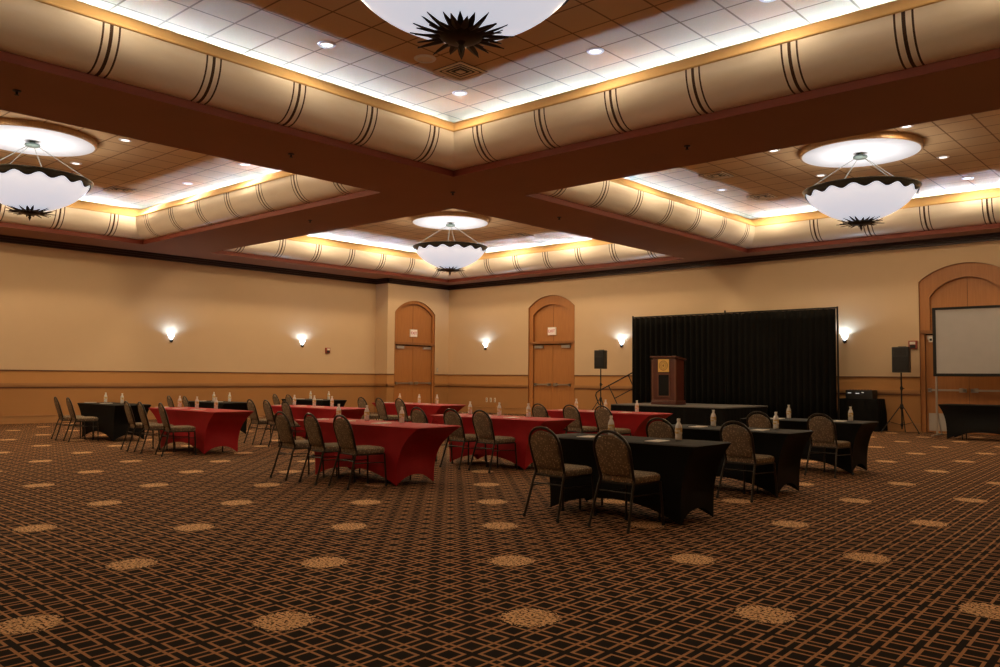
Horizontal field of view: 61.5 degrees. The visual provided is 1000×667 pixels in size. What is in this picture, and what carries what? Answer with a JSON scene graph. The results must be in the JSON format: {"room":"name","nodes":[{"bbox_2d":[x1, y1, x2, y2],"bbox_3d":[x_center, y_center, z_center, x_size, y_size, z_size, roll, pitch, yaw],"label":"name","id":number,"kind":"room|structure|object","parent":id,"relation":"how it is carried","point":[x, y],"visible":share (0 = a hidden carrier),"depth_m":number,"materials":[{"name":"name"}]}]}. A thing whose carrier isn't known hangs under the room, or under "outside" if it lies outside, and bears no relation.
{"room":"event hall","nodes":[
{"label":"event hall","id":0,"kind":"room"},
{"bbox_2d":[0,242,375,415],"bbox_3d":[-12.273,-0.013,24.686,0.001,5.190,22.100,-2,-4,42],"label":"wall","id":1,"kind":"structure","parent":0,"point":[61,309],"depth_m":26.65,"materials":[{"name":"paint"}]},
{"bbox_2d":[374,283,387,401],"bbox_3d":[-4.620,0.466,32.650,0.730,5.190,0.001,-2,-4,42],"label":"wall","id":2,"kind":"structure","parent":0,"point":[381,324],"depth_m":32.66,"materials":[{"name":"paint"}]},
{"bbox_2d":[386,283,448,403],"bbox_3d":[-3.246,0.529,33.632,0.001,5.190,3.300,-2,-4,42],"label":"pier","id":3,"kind":"object","parent":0,"point":[437,300],"visible":0.92,"depth_m":34.24,"materials":[{"name":"paint"}]},
{"bbox_2d":[394,301,434,402],"bbox_3d":[-3.448,0.906,33.509,0.182,4.420,2.150,-2,-4,42],"label":"door","id":4,"kind":"structure","parent":3,"relation":"attached to","point":[414,366],"depth_m":33.62,"materials":[{"name":"brown wood"}]},
{"bbox_2d":[410,329,416,336],"bbox_3d":[-3.457,-0.011,33.598,0.062,0.300,0.380,-2,-4,42],"label":"exit sign","id":5,"kind":"object","parent":4,"relation":"attached to","point":[413,333],"visible":1,"depth_m":33.56,"materials":[{"name":"beige plastic"}]},
{"bbox_2d":[0,0,999,284],"bbox_3d":[-1.357,-3.494,17.433,26.730,1.170,25.800,-2,-4,42],"label":"ceiling","id":6,"kind":"structure","parent":0,"point":[380,141],"depth_m":14.08,"materials":[{"name":"paint"}]},
{"bbox_2d":[12,89,21,95],"bbox_3d":[-6.503,-3.238,11.303,0.110,0.063,0.110,-2,-4,42],"label":"sprinkler head","id":7,"kind":"object","parent":6,"relation":"attached to","point":[16,91],"visible":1,"depth_m":11.29},
{"bbox_2d":[0,141,93,220],"bbox_3d":[-9.782,-3.179,17.519,2.352,1.679,2.352,-2,-4,42],"label":"chandelier","id":8,"kind":"object","parent":6,"relation":"hanging from","point":[29,190],"visible":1,"depth_m":16.99,"materials":[{"name":"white glass"}]},
{"bbox_2d":[103,186,136,193],"bbox_3d":[-10.215,-3.859,22.579,0.620,0.033,0.620,-2,-4,42],"label":"ceiling vent","id":9,"kind":"object","parent":6,"relation":"in","point":[117,189],"visible":1,"depth_m":22.56,"materials":[{"name":"brown metal"}]},
{"bbox_2d":[119,138,131,141],"bbox_3d":[-7.954,-4.101,17.828,0.270,0.017,0.270,-2,-4,42],"label":"recessed light","id":10,"kind":"object","parent":6,"relation":"in","point":[120,139],"visible":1,"depth_m":17.82,"materials":[{"name":"white"}]},
{"bbox_2d":[318,41,335,47],"bbox_3d":[-2.603,-4.334,12.613,0.270,0.017,0.270,-2,-4,42],"label":"recessed light","id":11,"kind":"object","parent":6,"relation":"in","point":[324,44],"visible":1,"depth_m":12.60,"materials":[{"name":"beige plastic"}]},
{"bbox_2d":[414,54,435,62],"bbox_3d":[-1.173,-4.293,13.142,0.350,0.021,0.350,-2,-4,42],"label":"ceiling speaker","id":12,"kind":"object","parent":6,"relation":"attached to","point":[422,58],"visible":1,"depth_m":13.11,"materials":[{"name":"beige plastic"}]},
{"bbox_2d":[417,57,432,61],"bbox_3d":[-1.173,-4.293,13.142,0.248,0.002,0.248,-2,-4,42],"label":"grille","id":13,"kind":"object","parent":12,"relation":"attached to","point":[419,59],"depth_m":13.16,"materials":[{"name":"gold metal"}]},
{"bbox_2d":[413,223,487,274],"bbox_3d":[-1.566,-2.648,26.401,2.352,1.679,2.352,-2,-4,42],"label":"chandelier","id":14,"kind":"object","parent":6,"relation":"hanging from","point":[449,256],"visible":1,"depth_m":25.71,"materials":[{"name":"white glass"}]},
{"bbox_2d":[452,90,466,95],"bbox_3d":[-0.706,-4.208,14.722,0.270,0.017,0.270,-2,-4,42],"label":"recessed light","id":15,"kind":"object","parent":6,"relation":"in","point":[458,92],"visible":1,"depth_m":14.70,"materials":[{"name":"white"}]},
{"bbox_2d":[434,61,487,81],"bbox_3d":[-0.641,-4.255,13.658,0.620,0.033,0.620,-2,-4,42],"label":"ceiling vent","id":16,"kind":"object","parent":6,"relation":"in","point":[460,71],"visible":1,"depth_m":13.65,"materials":[{"name":"brown metal"}]},
{"bbox_2d":[361,0,568,59],"bbox_3d":[-0.378,-3.590,8.333,2.517,1.679,2.517,-2,-4,42],"label":"chandelier","id":17,"kind":"object","parent":6,"relation":"hanging from","point":[459,24],"visible":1,"depth_m":8.14,"materials":[{"name":"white glass"}]},
{"bbox_2d":[508,233,532,237],"bbox_3d":[0.731,-3.421,29.295,0.620,0.033,0.620,-2,-4,42],"label":"ceiling vent","id":18,"kind":"object","parent":6,"relation":"in","point":[518,235],"visible":1,"depth_m":29.29,"materials":[{"name":"brown metal"}]},
{"bbox_2d":[587,48,603,54],"bbox_3d":[1.452,-4.293,12.787,0.270,0.017,0.270,-2,-4,42],"label":"recessed light","id":19,"kind":"object","parent":6,"relation":"in","point":[592,51],"visible":1,"depth_m":12.77,"materials":[{"name":"white"}]},
{"bbox_2d":[698,171,733,180],"bbox_3d":[5.277,-3.848,20.508,0.620,0.033,0.620,-2,-4,42],"label":"ceiling vent","id":20,"kind":"object","parent":6,"relation":"in","point":[720,174],"visible":1,"depth_m":20.50,"materials":[{"name":"brown metal"}]},
{"bbox_2d":[746,193,777,200],"bbox_3d":[7.120,-3.712,22.827,0.620,0.033,0.620,-2,-4,42],"label":"ceiling vent","id":21,"kind":"object","parent":6,"relation":"in","point":[764,196],"visible":1,"depth_m":22.80,"materials":[{"name":"brown metal"}]},
{"bbox_2d":[802,153,921,230],"bbox_3d":[7.713,-3.020,17.958,2.352,1.679,2.352,-2,-4,42],"label":"chandelier","id":22,"kind":"object","parent":6,"relation":"hanging from","point":[858,201],"visible":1,"depth_m":17.31,"materials":[{"name":"white glass"}]},
{"bbox_2d":[0,411,999,666],"bbox_3d":[-1.414,2.284,17.341,27.030,0.001,26.100,-2,-4,42],"label":"floor","id":23,"kind":"structure","parent":0,"point":[110,556],"depth_m":6.28,"materials":[{"name":"carpet"}]},
{"bbox_2d":[51,397,85,439],"bbox_3d":[-9.204,1.799,17.935,0.592,0.909,0.484,3,-4,-38],"label":"banquet chair","id":24,"kind":"object","parent":23,"relation":"on","point":[62,418],"visible":0.9,"depth_m":17.76,"materials":[{"name":"fabric"}]},
{"bbox_2d":[63,397,98,441],"bbox_3d":[-8.707,1.779,17.484,0.592,0.909,0.484,3,-4,-39],"label":"banquet chair","id":25,"kind":"object","parent":23,"relation":"on","point":[74,418],"visible":1,"depth_m":17.38,"materials":[{"name":"fabric"}]},
{"bbox_2d":[77,402,150,440],"bbox_3d":[-8.320,1.884,18.056,1.900,0.758,0.760,-2,-4,42],"label":"covered table","id":26,"kind":"object","parent":23,"relation":"on","point":[112,418],"visible":0.72,"depth_m":17.58,"materials":[{"name":"black fabric"}]},
{"bbox_2d":[120,401,160,451],"bbox_3d":[-6.613,1.690,15.480,0.592,0.909,0.484,3,-4,-37],"label":"banquet chair","id":27,"kind":"object","parent":23,"relation":"on","point":[127,407],"visible":0.88,"depth_m":15.36,"materials":[{"name":"fabric"}]},
{"bbox_2d":[134,401,174,453],"bbox_3d":[-6.202,1.673,15.101,0.592,0.909,0.484,3,-4,-37],"label":"banquet chair","id":28,"kind":"object","parent":23,"relation":"on","point":[143,416],"visible":0.86,"depth_m":14.96,"materials":[{"name":"fabric"}]},
{"bbox_2d":[167,395,174,406],"bbox_3d":[-7.501,1.906,19.711,0.592,0.909,0.484,3,-4,-36],"label":"banquet chair","id":29,"kind":"object","parent":23,"relation":"on","point":[169,399],"visible":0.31,"depth_m":19.52,"materials":[{"name":"fabric"}]},
{"bbox_2d":[155,403,196,456],"bbox_3d":[-5.620,1.651,14.585,0.592,0.909,0.484,3,-4,-35],"label":"banquet chair","id":30,"kind":"object","parent":23,"relation":"on","point":[163,414],"visible":1,"depth_m":14.48,"materials":[{"name":"fabric"}]},
{"bbox_2d":[183,396,189,406],"bbox_3d":[-6.941,1.883,19.200,0.592,0.909,0.484,3,-4,-35],"label":"banquet chair","id":31,"kind":"object","parent":23,"relation":"on","point":[185,400],"visible":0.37,"depth_m":19.00,"materials":[{"name":"fabric"}]},
{"bbox_2d":[149,407,253,453],"bbox_3d":[-5.529,1.767,15.419,2.440,0.758,0.760,-2,-4,42],"label":"covered table","id":32,"kind":"object","parent":23,"relation":"on","point":[214,427],"visible":0.77,"depth_m":14.91,"materials":[{"name":"red fabric"}]},
{"bbox_2d":[214,397,217,408],"bbox_3d":[-5.225,1.283,15.451,0.072,0.216,0.072,-2,-4,42],"label":"water bottle","id":33,"kind":"object","parent":32,"relation":"on","point":[216,400],"visible":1,"depth_m":15.42,"materials":[{"name":"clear plastic"}]},
{"bbox_2d":[182,401,247,433],"bbox_3d":[-6.721,1.994,19.910,1.900,0.758,0.760,-2,-4,42],"label":"covered table","id":34,"kind":"object","parent":23,"relation":"on","point":[232,405],"visible":0.25,"depth_m":19.46,"materials":[{"name":"black fabric"}]},
{"bbox_2d":[244,399,279,444],"bbox_3d":[-4.871,1.794,17.207,0.592,0.909,0.484,3,-4,-37],"label":"banquet chair","id":35,"kind":"object","parent":23,"relation":"on","point":[251,406],"visible":0.8,"depth_m":17.04,"materials":[{"name":"fabric"}]},
{"bbox_2d":[271,394,279,426],"bbox_3d":[-5.715,2.054,22.267,0.592,0.909,0.484,3,-4,-34],"label":"banquet chair","id":36,"kind":"object","parent":23,"relation":"on","point":[276,401],"visible":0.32,"depth_m":22.09,"materials":[{"name":"fabric"}]},
{"bbox_2d":[260,400,295,446],"bbox_3d":[-4.431,1.778,16.818,0.592,0.909,0.484,3,-4,-36],"label":"banquet chair","id":37,"kind":"object","parent":23,"relation":"on","point":[267,407],"visible":0.7,"depth_m":16.68,"materials":[{"name":"fabric"}]},
{"bbox_2d":[285,394,292,404],"bbox_3d":[-5.269,2.037,21.863,0.592,0.909,0.484,3,-4,-38],"label":"banquet chair","id":38,"kind":"object","parent":23,"relation":"on","point":[288,398],"visible":0.31,"depth_m":21.67,"materials":[{"name":"fabric"}]},
{"bbox_2d":[278,400,306,448],"bbox_3d":[-3.944,1.758,16.372,0.592,0.909,0.484,3,-4,-36],"label":"banquet chair","id":39,"kind":"object","parent":23,"relation":"on","point":[286,408],"visible":0.53,"depth_m":16.18,"materials":[{"name":"fabric"}]},
{"bbox_2d":[270,411,324,480],"bbox_3d":[-2.757,1.509,11.472,0.592,0.909,0.484,3,-4,-40],"label":"banquet chair","id":40,"kind":"object","parent":23,"relation":"on","point":[282,423],"visible":0.91,"depth_m":11.32,"materials":[{"name":"fabric"}]},
{"bbox_2d":[281,398,346,406],"bbox_3d":[-5.007,2.146,22.533,1.900,0.758,0.760,-2,-4,42],"label":"covered table","id":41,"kind":"object","parent":23,"relation":"on","point":[302,401],"visible":0.23,"depth_m":22.10,"materials":[{"name":"black fabric"}]},
{"bbox_2d":[271,405,369,439],"bbox_3d":[-3.722,1.869,17.086,2.440,0.758,0.760,-2,-4,42],"label":"covered table","id":42,"kind":"object","parent":23,"relation":"on","point":[298,411],"visible":0.33,"depth_m":16.67,"materials":[{"name":"red fabric"}]},
{"bbox_2d":[299,413,355,485],"bbox_3d":[-2.254,1.488,11.001,0.592,0.909,0.484,3,-4,-39],"label":"banquet chair","id":43,"kind":"object","parent":23,"relation":"on","point":[311,424],"visible":0.88,"depth_m":10.85,"materials":[{"name":"fabric"}]},
{"bbox_2d":[328,414,386,489],"bbox_3d":[-1.787,1.471,10.605,0.592,0.909,0.484,3,-4,-41],"label":"banquet chair","id":44,"kind":"object","parent":23,"relation":"on","point":[343,430],"visible":1,"depth_m":10.48,"materials":[{"name":"fabric"}]},
{"bbox_2d":[357,397,385,420],"bbox_3d":[-3.027,1.941,19.722,0.592,0.909,0.484,3,-4,-38],"label":"banquet chair","id":45,"kind":"object","parent":23,"relation":"on","point":[362,403],"visible":0.46,"depth_m":19.56,"materials":[{"name":"fabric"}]},
{"bbox_2d":[295,418,460,485],"bbox_3d":[-1.723,1.586,11.415,2.611,0.758,0.760,-2,-4,42],"label":"covered table","id":46,"kind":"object","parent":23,"relation":"on","point":[411,448],"visible":0.73,"depth_m":10.88,"materials":[{"name":"fabric"}]},
{"bbox_2d":[336,404,340,418],"bbox_3d":[-2.354,1.137,12.259,0.072,0.216,0.072,-2,-4,42],"label":"water bottle","id":47,"kind":"object","parent":46,"relation":"on","point":[338,410],"visible":0.85,"depth_m":12.24,"materials":[{"name":"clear plastic"}]},
{"bbox_2d":[364,405,368,420],"bbox_3d":[-1.876,1.118,11.834,0.072,0.216,0.072,-2,-4,42],"label":"water bottle","id":48,"kind":"object","parent":46,"relation":"on","point":[366,412],"visible":1,"depth_m":11.81,"materials":[{"name":"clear plastic"}]},
{"bbox_2d":[399,407,404,422],"bbox_3d":[-1.325,1.097,11.341,0.072,0.216,0.072,-2,-4,42],"label":"water bottle","id":49,"kind":"object","parent":46,"relation":"on","point":[401,413],"visible":1,"depth_m":11.31,"materials":[{"name":"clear plastic"}]},
{"bbox_2d":[375,397,398,420],"bbox_3d":[-2.546,1.922,19.288,0.592,0.909,0.484,3,-4,-35],"label":"banquet chair","id":50,"kind":"object","parent":23,"relation":"on","point":[381,409],"visible":0.59,"depth_m":19.14,"materials":[{"name":"fabric"}]},
{"bbox_2d":[395,398,410,421],"bbox_3d":[-2.035,1.902,18.838,0.592,0.909,0.484,3,-4,-37],"label":"banquet chair","id":51,"kind":"object","parent":23,"relation":"on","point":[398,404],"visible":0.5,"depth_m":18.65,"materials":[{"name":"fabric"}]},
{"bbox_2d":[372,402,465,423],"bbox_3d":[-1.934,2.017,19.642,2.440,0.758,0.760,-2,-4,42],"label":"covered table","id":52,"kind":"object","parent":23,"relation":"on","point":[429,409],"visible":0.37,"depth_m":19.06,"materials":[{"name":"red fabric"}]},
{"bbox_2d":[410,407,452,463],"bbox_3d":[-1.115,1.627,13.461,0.592,0.909,0.484,3,-4,-41],"label":"banquet chair","id":53,"kind":"object","parent":23,"relation":"on","point":[417,416],"visible":0.42,"depth_m":13.32,"materials":[{"name":"fabric"}]},
{"bbox_2d":[0,406,920,431],"bbox_3d":[-1.393,2.152,16.994,26.329,0.228,25.400,-2,-4,42],"label":"baseboard","id":54,"kind":"structure","parent":23,"relation":"on","point":[19,419],"depth_m":23.82,"materials":[{"name":"brown wood"}]},
{"bbox_2d":[439,408,487,469],"bbox_3d":[-0.554,1.604,12.946,0.592,0.909,0.484,3,-4,-43],"label":"banquet chair","id":55,"kind":"object","parent":23,"relation":"on","point":[450,418],"visible":0.91,"depth_m":12.79,"materials":[{"name":"fabric"}]},
{"bbox_2d":[468,410,517,472],"bbox_3d":[-0.097,1.586,12.544,0.592,0.909,0.484,3,-4,-42],"label":"banquet chair","id":56,"kind":"object","parent":23,"relation":"on","point":[482,423],"visible":1,"depth_m":12.41,"materials":[{"name":"fabric"}]},
{"bbox_2d":[430,414,575,469],"bbox_3d":[-0.001,1.701,13.346,2.440,0.758,0.760,-2,-4,42],"label":"covered table","id":57,"kind":"object","parent":23,"relation":"on","point":[520,428],"visible":0.43,"depth_m":12.83,"materials":[{"name":"red fabric"}]},
{"bbox_2d":[468,401,471,413],"bbox_3d":[-0.503,1.249,14.109,0.072,0.216,0.072,-2,-4,42],"label":"water bottle","id":58,"kind":"object","parent":57,"relation":"on","point":[469,405],"visible":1,"depth_m":14.08,"materials":[{"name":"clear plastic"}]},
{"bbox_2d":[497,402,501,415],"bbox_3d":[-0.011,1.229,13.654,0.072,0.216,0.072,-2,-4,42],"label":"water bottle","id":59,"kind":"object","parent":57,"relation":"on","point":[499,409],"visible":1,"depth_m":13.63,"materials":[{"name":"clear plastic"}]},
{"bbox_2d":[526,403,530,416],"bbox_3d":[0.449,1.211,13.254,0.072,0.216,0.072,-2,-4,42],"label":"water bottle","id":60,"kind":"object","parent":57,"relation":"on","point":[528,409],"visible":0.98,"depth_m":13.23,"materials":[{"name":"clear plastic"}]},
{"bbox_2d":[532,403,566,433],"bbox_3d":[0.924,1.768,15.851,0.592,0.909,0.484,3,-4,-39],"label":"banquet chair","id":61,"kind":"object","parent":23,"relation":"on","point":[537,411],"visible":0.38,"depth_m":15.69,"materials":[{"name":"fabric"}]},
{"bbox_2d":[523,426,596,522],"bbox_3d":[0.605,1.375,8.434,0.592,0.909,0.484,3,-4,-43],"label":"banquet chair","id":62,"kind":"object","parent":23,"relation":"on","point":[545,448],"visible":1,"depth_m":8.30,"materials":[{"name":"fabric"}]},
{"bbox_2d":[563,404,597,433],"bbox_3d":[1.471,1.748,15.382,0.592,0.909,0.484,3,-4,-40],"label":"banquet chair","id":63,"kind":"object","parent":23,"relation":"on","point":[569,412],"visible":0.6,"depth_m":15.22,"materials":[{"name":"fabric"}]},
{"bbox_2d":[592,369,603,409],"bbox_3d":[3.405,2.026,27.797,0.985,1.703,0.631,-2,-4,42],"label":"speaker stand","id":64,"kind":"object","parent":23,"relation":"on","point":[601,384],"visible":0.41,"depth_m":27.70,"materials":[{"name":"black metal"}]},
{"bbox_2d":[594,350,606,368],"bbox_3d":[3.349,0.851,27.741,0.376,0.630,0.352,-2,-4,42],"label":"loudspeaker","id":65,"kind":"object","parent":64,"relation":"on","point":[600,356],"visible":1,"depth_m":27.61,"materials":[{"name":"black plastic"}]},
{"bbox_2d":[595,357,601,367],"bbox_3d":[3.236,0.949,27.611,0.310,0.338,0.016,-2,-4,42],"label":"grille","id":66,"kind":"object","parent":65,"relation":"attached to","point":[598,360],"depth_m":27.60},
{"bbox_2d":[547,409,671,436],"bbox_3d":[1.984,1.845,15.792,2.440,0.758,0.760,-2,-4,42],"label":"covered table","id":67,"kind":"object","parent":23,"relation":"on","point":[636,422],"visible":0.41,"depth_m":15.22,"materials":[{"name":"red fabric"}]},
{"bbox_2d":[635,400,638,411],"bbox_3d":[2.541,1.350,15.580,0.072,0.216,0.072,-2,-4,42],"label":"water bottle","id":68,"kind":"object","parent":67,"relation":"on","point":[636,404],"visible":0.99,"depth_m":15.55,"materials":[{"name":"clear plastic"}]},
{"bbox_2d":[594,405,631,435],"bbox_3d":[1.996,1.727,14.904,0.592,0.909,0.484,3,-4,-39],"label":"banquet chair","id":69,"kind":"object","parent":23,"relation":"on","point":[602,416],"visible":0.49,"depth_m":14.79,"materials":[{"name":"fabric"}]},
{"bbox_2d":[595,372,631,404],"bbox_3d":[4.311,1.948,28.100,2.252,1.890,0.747,-2,-4,42],"label":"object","id":70,"kind":"structure","parent":23,"relation":"on","point":[631,372],"depth_m":28.02,"materials":[{"name":"black metal"}]},
{"bbox_2d":[587,430,664,532],"bbox_3d":[1.193,1.352,7.904,0.592,0.909,0.484,3,-4,-45],"label":"banquet chair","id":71,"kind":"object","parent":23,"relation":"on","point":[613,456],"visible":1,"depth_m":7.77,"materials":[{"name":"fabric"}]},
{"bbox_2d":[549,433,730,524],"bbox_3d":[1.335,1.465,8.672,1.900,0.758,0.760,-2,-4,42],"label":"covered table","id":72,"kind":"object","parent":23,"relation":"on","point":[687,469],"visible":0.67,"depth_m":8.20,"materials":[{"name":"fabric"}]},
{"bbox_2d":[608,416,613,435],"bbox_3d":[1.205,0.999,9.101,0.072,0.216,0.072,-2,-4,42],"label":"water bottle","id":73,"kind":"object","parent":72,"relation":"on","point":[611,422],"visible":0.82,"depth_m":9.07,"materials":[{"name":"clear plastic"}]},
{"bbox_2d":[647,439,669,441],"bbox_3d":[1.564,1.066,8.346,0.160,0.008,0.220,-2,-4,42],"label":"notepad","id":74,"kind":"object","parent":72,"relation":"on","point":[656,440],"visible":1,"depth_m":8.36,"materials":[{"name":"white paper"}]},
{"bbox_2d":[675,419,681,439],"bbox_3d":[1.817,0.974,8.541,0.072,0.216,0.072,-2,-4,42],"label":"water bottle","id":75,"kind":"object","parent":72,"relation":"on","point":[678,428],"visible":1,"depth_m":8.52,"materials":[{"name":"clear plastic"}]},
{"bbox_2d":[646,417,674,438],"bbox_3d":[2.141,1.496,10.499,0.592,0.909,0.484,3,-4,-44],"label":"banquet chair","id":76,"kind":"object","parent":23,"relation":"on","point":[658,429],"visible":0.34,"depth_m":10.32,"materials":[{"name":"fabric"}]},
{"bbox_2d":[611,403,767,426],"bbox_3d":[5.456,2.383,24.291,3.646,0.640,2.708,-2,-4,42],"label":"stage platform","id":77,"kind":"object","parent":23,"relation":"on","point":[690,413],"visible":0.48,"depth_m":22.94,"materials":[{"name":"black fabric"}]},
{"bbox_2d":[650,356,685,404],"bbox_3d":[4.881,1.362,24.377,0.860,1.399,0.600,-2,-4,42],"label":"lectern","id":78,"kind":"object","parent":77,"relation":"on","point":[667,371],"visible":1,"depth_m":24.17,"materials":[{"name":"brown wood"}]},
{"bbox_2d":[632,306,839,419],"bbox_3d":[6.824,1.032,25.254,6.940,3.460,0.350,-2,-4,42],"label":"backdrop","id":79,"kind":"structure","parent":23,"relation":"on","point":[778,359],"depth_m":24.66,"materials":[{"name":"black fabric"}]},
{"bbox_2d":[672,424,813,495],"bbox_3d":[2.911,1.584,10.694,1.900,0.758,0.760,-2,-4,42],"label":"covered table","id":80,"kind":"object","parent":23,"relation":"on","point":[786,446],"visible":0.4,"depth_m":10.16,"materials":[{"name":"black fabric"}]},
{"bbox_2d":[711,410,715,425],"bbox_3d":[2.817,1.116,11.089,0.072,0.216,0.072,-2,-4,42],"label":"water bottle","id":81,"kind":"object","parent":80,"relation":"on","point":[713,416],"visible":1,"depth_m":11.06,"materials":[{"name":"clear plastic"}]},
{"bbox_2d":[773,412,778,428],"bbox_3d":[3.454,1.090,10.511,0.072,0.216,0.072,-2,-4,42],"label":"water bottle","id":82,"kind":"object","parent":80,"relation":"on","point":[775,418],"visible":1,"depth_m":10.48,"materials":[{"name":"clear plastic"}]},
{"bbox_2d":[716,420,777,502],"bbox_3d":[2.893,1.466,9.829,0.592,0.909,0.484,3,-4,-42],"label":"banquet chair","id":83,"kind":"object","parent":23,"relation":"on","point":[740,450],"visible":0.97,"depth_m":9.69,"materials":[{"name":"fabric"}]},
{"bbox_2d":[746,411,772,427],"bbox_3d":[4.101,1.636,12.877,0.592,0.909,0.484,3,-4,-42],"label":"banquet chair","id":84,"kind":"object","parent":23,"relation":"on","point":[756,420],"visible":0.3,"depth_m":12.70,"materials":[{"name":"fabric"}]},
{"bbox_2d":[740,417,878,473],"bbox_3d":[4.812,1.727,13.122,1.900,0.758,0.760,-2,-4,42],"label":"covered table","id":85,"kind":"object","parent":23,"relation":"on","point":[858,433],"visible":0.48,"depth_m":12.60,"materials":[{"name":"black fabric"}]},
{"bbox_2d":[786,405,790,417],"bbox_3d":[4.662,1.260,13.560,0.072,0.216,0.072,-2,-4,42],"label":"water bottle","id":86,"kind":"object","parent":85,"relation":"on","point":[788,411],"visible":1,"depth_m":13.53,"materials":[{"name":"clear plastic"}]},
{"bbox_2d":[848,407,852,420],"bbox_3d":[5.384,1.231,12.897,0.072,0.216,0.072,-2,-4,42],"label":"water bottle","id":87,"kind":"object","parent":85,"relation":"on","point":[850,412],"visible":1,"depth_m":12.87,"materials":[{"name":"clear plastic"}]},
{"bbox_2d":[804,413,853,477],"bbox_3d":[4.795,1.608,12.243,0.592,0.909,0.484,3,-4,-42],"label":"banquet chair","id":88,"kind":"object","parent":23,"relation":"on","point":[823,436],"visible":0.98,"depth_m":12.11,"materials":[{"name":"fabric"}]},
{"bbox_2d":[837,398,887,431],"bbox_3d":[10.004,2.241,23.217,1.168,0.880,0.788,-2,-4,42],"label":"covered table","id":89,"kind":"object","parent":23,"relation":"on","point":[863,409],"visible":0.75,"depth_m":22.89,"materials":[{"name":"black fabric"}]},
{"bbox_2d":[846,389,876,398],"bbox_3d":[9.996,1.672,23.234,0.720,0.254,0.436,-2,-4,42],"label":"audio equipment","id":90,"kind":"object","parent":89,"relation":"on","point":[855,394],"visible":0.98,"depth_m":23.04,"materials":[{"name":"black plastic"}]},
{"bbox_2d":[881,373,919,433],"bbox_3d":[10.775,1.852,22.446,0.985,1.603,0.631,-2,-4,42],"label":"speaker stand","id":91,"kind":"object","parent":23,"relation":"on","point":[901,406],"visible":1,"depth_m":22.34,"materials":[{"name":"black metal"}]},
{"bbox_2d":[892,346,910,372],"bbox_3d":[10.726,0.691,22.383,0.436,0.700,0.392,-2,-4,42],"label":"loudspeaker","id":92,"kind":"object","parent":91,"relation":"on","point":[901,355],"visible":1,"depth_m":22.23,"materials":[{"name":"black plastic"}]},
{"bbox_2d":[893,357,907,370],"bbox_3d":[10.600,0.802,22.237,0.370,0.382,0.016,-2,-4,42],"label":"grille","id":93,"kind":"object","parent":92,"relation":"attached to","point":[899,363],"depth_m":22.23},
{"bbox_2d":[931,305,999,435],"bbox_3d":[12.013,0.932,20.600,2.520,3.250,0.900,-2,-4,42],"label":"projection screen","id":94,"kind":"object","parent":23,"relation":"on","point":[966,339],"visible":1,"depth_m":20.95,"materials":[{"name":"fabric"}]},
{"bbox_2d":[938,404,999,439],"bbox_3d":[11.438,2.091,19.729,1.900,0.826,0.760,-2,-4,42],"label":"covered table","id":95,"kind":"object","parent":23,"relation":"on","point":[960,419],"visible":1,"depth_m":19.69,"materials":[{"name":"black fabric"}]},
{"bbox_2d":[448,240,999,423],"bbox_3d":[7.381,0.226,26.315,25.600,5.190,0.001,-2,-4,42],"label":"wall","id":96,"kind":"structure","parent":0,"point":[875,294],"depth_m":27.12,"materials":[{"name":"paint"}]},
{"bbox_2d":[0,370,919,377],"bbox_3d":[-1.383,0.785,17.066,26.329,0.028,25.400,-2,-4,42],"label":"trim","id":97,"kind":"structure","parent":96,"relation":"attached to","point":[0,370],"depth_m":27.01,"materials":[{"name":"brown wood"}]},
{"bbox_2d":[0,383,920,395],"bbox_3d":[-1.386,1.194,17.044,26.329,0.105,25.400,-2,-4,42],"label":"trim","id":98,"kind":"structure","parent":96,"relation":"attached to","point":[1,384],"depth_m":27.35,"materials":[{"name":"brown wood"}]},
{"bbox_2d":[0,232,999,289],"bbox_3d":[-1.355,-2.825,17.256,26.329,0.185,25.400,-2,-4,42],"label":"trim","id":99,"kind":"structure","parent":96,"relation":"attached to","point":[988,236],"depth_m":26.57,"materials":[{"name":"brown wood"}]},
{"bbox_2d":[528,295,574,413],"bbox_3d":[1.947,0.805,31.274,2.180,4.470,0.182,-2,-4,42],"label":"door","id":100,"kind":"structure","parent":96,"relation":"in","point":[550,367],"depth_m":31.35,"materials":[{"name":"brown wood"}]},
{"bbox_2d":[548,327,555,334],"bbox_3d":[1.942,-0.085,31.383,0.380,0.300,0.062,-2,-4,42],"label":"exit sign","id":101,"kind":"object","parent":100,"relation":"attached to","point":[551,330],"visible":1,"depth_m":31.36,"materials":[{"name":"beige plastic"}]},
{"bbox_2d":[841,334,848,343],"bbox_3d":[9.851,0.160,24.023,0.214,0.260,0.110,-2,-4,42],"label":"wall sconce","id":102,"kind":"object","parent":96,"relation":"attached to","point":[844,336],"visible":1,"depth_m":24.00,"materials":[{"name":"white glass"}]},
{"bbox_2d":[908,341,917,348],"bbox_3d":[11.211,0.306,22.805,0.220,0.220,0.089,-2,-4,42],"label":"fire alarm","id":103,"kind":"object","parent":96,"relation":"attached to","point":[913,344],"visible":0.87,"depth_m":22.77,"materials":[{"name":"red"}]},
{"bbox_2d":[918,262,999,434],"bbox_3d":[12.268,0.383,22.018,2.300,4.500,0.182,-2,-4,42],"label":"door","id":104,"kind":"structure","parent":96,"relation":"in","point":[967,283],"depth_m":22.34,"materials":[{"name":"brown wood"}]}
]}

